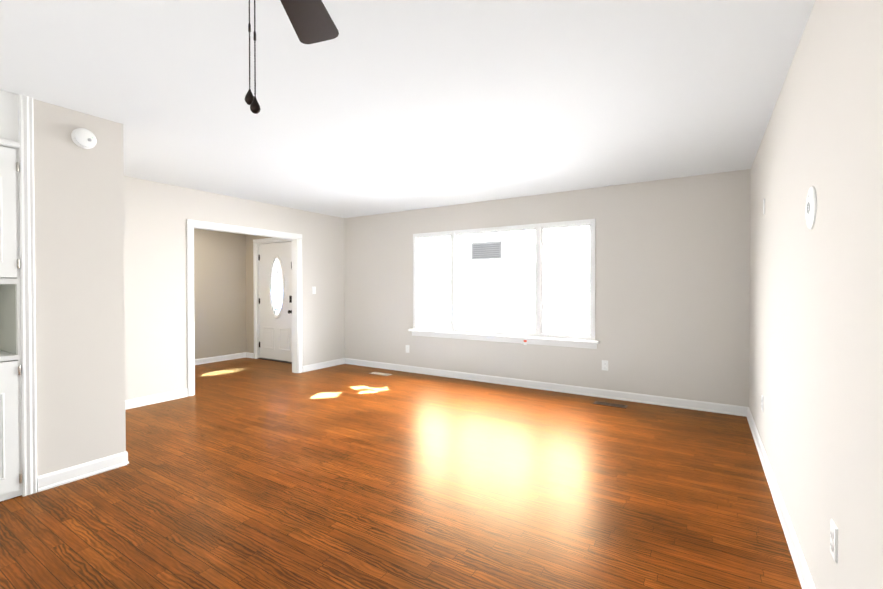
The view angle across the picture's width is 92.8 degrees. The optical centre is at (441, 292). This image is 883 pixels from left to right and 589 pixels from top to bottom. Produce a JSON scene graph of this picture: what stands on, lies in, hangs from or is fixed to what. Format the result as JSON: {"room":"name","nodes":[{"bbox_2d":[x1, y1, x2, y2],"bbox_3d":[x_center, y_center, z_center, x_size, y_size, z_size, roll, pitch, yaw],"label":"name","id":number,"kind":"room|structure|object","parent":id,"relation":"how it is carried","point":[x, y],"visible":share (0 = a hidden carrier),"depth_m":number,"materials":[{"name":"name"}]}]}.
{"room":"empty living room","nodes":[
{"label":"empty living room","id":0,"kind":"room"},
{"bbox_2d":[33,99,60,475],"bbox_3d":[-2.679,0.022,2.718,0.400,2.430,0.143,0,1,32],"label":"wall","id":1,"kind":"structure","parent":0,"point":[45,114],"depth_m":2.65,"materials":[{"name":"white paint"}]},
{"bbox_2d":[37,451,128,491],"bbox_3d":[-2.381,1.189,2.808,0.020,0.094,0.473,0,1,32],"label":"baseboard","id":2,"kind":"structure","parent":1,"relation":"attached to","point":[72,474],"depth_m":2.79,"materials":[{"name":"white wood"}]},
{"bbox_2d":[57,116,128,463],"bbox_3d":[-2.961,0.015,3.369,1.570,2.430,0.120,0,1,32],"label":"wall","id":3,"kind":"structure","parent":0,"point":[93,187],"depth_m":2.85,"materials":[{"name":"white paint"}]},
{"bbox_2d":[71,128,96,148],"bbox_3d":[-2.366,-1.024,2.790,0.042,0.132,0.132,0,1,32],"label":"smoke detector","id":4,"kind":"object","parent":3,"relation":"attached to","point":[84,138],"visible":1,"depth_m":2.77,"materials":[{"name":"white plastic"}]},
{"bbox_2d":[194,228,245,358],"bbox_3d":[-4.347,-0.017,6.533,0.120,2.430,2.990,0,1,32],"label":"wall","id":5,"kind":"structure","parent":0,"point":[223,297],"depth_m":7.25,"materials":[{"name":"beige paint"}]},
{"bbox_2d":[195,352,248,364],"bbox_3d":[-4.287,1.151,6.507,0.020,0.094,2.750,0,1,32],"label":"baseboard","id":6,"kind":"structure","parent":5,"relation":"attached to","point":[245,354],"depth_m":7.27,"materials":[{"name":"white wood"}]},
{"bbox_2d":[129,177,344,399],"bbox_3d":[-2.706,-0.006,5.422,0.120,2.430,3.870,0,1,32],"label":"wall","id":7,"kind":"structure","parent":0,"point":[159,213],"depth_m":4.83,"materials":[{"name":"white paint"}]},
{"bbox_2d":[125,388,187,409],"bbox_3d":[-3.278,1.173,4.391,0.020,0.094,1.195,0,1,32],"label":"baseboard","id":8,"kind":"structure","parent":7,"relation":"attached to","point":[157,398],"depth_m":4.61,"materials":[{"name":"white wood"}]},
{"bbox_2d":[187,219,302,395],"bbox_3d":[-2.579,0.174,5.627,0.156,2.067,1.644,0,1,32],"label":"door frame","id":9,"kind":"structure","parent":7,"relation":"attached to","point":[296,238],"depth_m":5.54,"materials":[{"name":"white wood"}]},
{"bbox_2d":[302,358,344,371],"bbox_3d":[-1.857,1.150,6.658,0.020,0.094,0.835,0,1,32],"label":"baseboard","id":10,"kind":"structure","parent":7,"relation":"attached to","point":[306,368],"depth_m":6.64,"materials":[{"name":"white wood"}]},
{"bbox_2d":[246,234,271,352],"bbox_3d":[-2.733,-0.024,7.215,1.830,2.430,0.120,0,1,32],"label":"wall","id":11,"kind":"structure","parent":0,"point":[249,238],"depth_m":7.60,"materials":[{"name":"beige paint"}]},
{"bbox_2d":[253,238,291,358],"bbox_3d":[-2.860,0.125,7.287,1.120,2.130,0.136,0,1,32],"label":"door frame","id":12,"kind":"structure","parent":11,"relation":"attached to","point":[256,242],"depth_m":7.51,"materials":[{"name":"white wood"}]},
{"bbox_2d":[257,358,291,363],"bbox_3d":[-2.856,1.182,7.305,0.960,0.016,0.115,0,1,32],"label":"door threshold sill","id":13,"kind":"structure","parent":11,"relation":"attached to","point":[275,360],"depth_m":7.28,"materials":[{"name":"grey metal"}]},
{"bbox_2d":[258,242,291,361],"bbox_3d":[-2.873,0.159,7.276,0.959,2.027,0.118,0,1,32],"label":"front door","id":14,"kind":"structure","parent":11,"relation":"in","point":[275,342],"depth_m":7.31,"materials":[{"name":"white wood"}]},
{"bbox_2d":[0,358,801,588],"bbox_3d":[-1.957,1.282,3.219,7.705,0.100,7.090,0,1,32],"label":"floor","id":15,"kind":"structure","parent":0,"point":[246,473],"depth_m":2.54,"materials":[{"name":"brown wood"}]},
{"bbox_2d":[0,90,36,500],"bbox_3d":[-2.899,0.026,2.321,0.458,2.430,0.880,0,1,32],"label":"tall cabinet","id":16,"kind":"object","parent":15,"relation":"on","point":[10,429],"depth_m":2.54,"materials":[{"name":"white wood"}]},
{"bbox_2d":[369,372,391,375],"bbox_3d":[-0.893,1.198,6.181,0.330,0.006,0.125,0,1,32],"label":"floor vent","id":17,"kind":"object","parent":15,"relation":"in","point":[380,373],"visible":0.98,"depth_m":6.19,"materials":[{"name":"beige metal"}]},
{"bbox_2d":[593,401,627,408],"bbox_3d":[1.825,1.215,4.548,0.330,0.006,0.125,0,1,32],"label":"floor vent","id":18,"kind":"object","parent":15,"relation":"in","point":[610,404],"visible":1,"depth_m":4.54,"materials":[{"name":"brown metal"}]},
{"bbox_2d":[0,0,814,217],"bbox_3d":[-1.957,-1.248,3.192,7.705,0.100,7.090,0,1,32],"label":"ceiling","id":19,"kind":"structure","parent":0,"point":[374,107],"depth_m":2.47,"materials":[{"name":"white paint"}]},
{"bbox_2d":[245,0,338,113],"bbox_3d":[-0.471,-0.803,1.005,1.013,0.744,0.992,0,1,32],"label":"ceiling fan","id":20,"kind":"object","parent":19,"relation":"hanging from","point":[311,21],"visible":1,"depth_m":1.39,"materials":[{"name":"black metal"}]},
{"bbox_2d":[345,169,748,405],"bbox_3d":[0.672,-0.008,5.671,5.580,2.430,0.120,0,1,32],"label":"wall","id":21,"kind":"structure","parent":0,"point":[717,288],"depth_m":4.73,"materials":[{"name":"white paint"}]},
{"bbox_2d":[408,219,599,348],"bbox_3d":[0.692,-0.105,5.598,2.710,1.515,0.150,0,1,32],"label":"window","id":22,"kind":"structure","parent":21,"relation":"in","point":[539,335],"depth_m":5.44,"materials":[{"name":"white"}]},
{"bbox_2d":[345,358,744,415],"bbox_3d":[0.685,1.161,5.592,5.460,0.094,0.020,0,1,32],"label":"baseboard","id":23,"kind":"structure","parent":21,"relation":"attached to","point":[618,395],"depth_m":5.05,"materials":[{"name":"white wood"}]},
{"bbox_2d":[602,360,607,370],"bbox_3d":[1.883,0.843,4.844,0.070,0.115,0.010,0,1,32],"label":"electrical outlet","id":24,"kind":"object","parent":21,"relation":"attached to","point":[604,364],"visible":1,"depth_m":4.84,"materials":[{"name":"white plastic"}]},
{"bbox_2d":[745,0,882,588],"bbox_3d":[1.257,0.038,1.192,0.120,2.430,7.090,0,1,32],"label":"wall","id":25,"kind":"structure","parent":0,"point":[814,350],"depth_m":1.53,"materials":[{"name":"white paint"}]},
{"bbox_2d":[761,395,763,411],"bbox_3d":[2.405,0.833,3.153,0.010,0.115,0.070,0,1,32],"label":"electrical outlet","id":26,"kind":"object","parent":25,"relation":"attached to","point":[762,398],"visible":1,"depth_m":3.13,"materials":[{"name":"white plastic"}]},
{"bbox_2d":[763,198,764,214],"bbox_3d":[2.406,-0.637,3.138,0.008,0.115,0.070,0,1,32],"label":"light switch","id":27,"kind":"object","parent":25,"relation":"attached to","point":[764,206],"visible":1,"depth_m":3.11,"materials":[{"name":"white plastic"}]},
{"bbox_2d":[745,407,815,588],"bbox_3d":[1.197,1.205,1.241,0.020,0.094,6.850,0,1,32],"label":"baseboard","id":28,"kind":"structure","parent":25,"relation":"attached to","point":[806,581],"depth_m":2.23,"materials":[{"name":"white wood"}]},
{"bbox_2d":[806,186,816,228],"bbox_3d":[1.522,-0.348,1.736,0.014,0.176,0.176,0,1,32],"label":"round cover","id":29,"kind":"object","parent":25,"relation":"attached to","point":[811,206],"visible":1,"depth_m":1.70,"materials":[{"name":"white plastic"}]},
{"bbox_2d":[830,519,837,563],"bbox_3d":[1.311,0.831,1.408,0.010,0.115,0.070,0,1,32],"label":"electrical outlet","id":30,"kind":"object","parent":25,"relation":"attached to","point":[833,540],"visible":1,"depth_m":1.40,"materials":[{"name":"white plastic"}]},
{"label":"outside","id":31,"kind":"structure","parent":0,"visible":0},
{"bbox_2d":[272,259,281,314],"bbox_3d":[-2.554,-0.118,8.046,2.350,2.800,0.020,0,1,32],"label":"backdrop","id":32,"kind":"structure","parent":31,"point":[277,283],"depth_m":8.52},
{"bbox_2d":[420,226,588,333],"bbox_3d":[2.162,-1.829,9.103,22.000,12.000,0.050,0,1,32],"label":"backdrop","id":33,"kind":"structure","parent":31,"point":[523,289],"depth_m":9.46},
{"bbox_2d":[471,240,501,259],"bbox_3d":[1.038,-0.965,9.730,0.780,0.420,0.055,0,1,32],"label":"gable vent","id":34,"kind":"object","parent":33,"relation":"attached to","point":[490,251],"depth_m":9.72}
]}

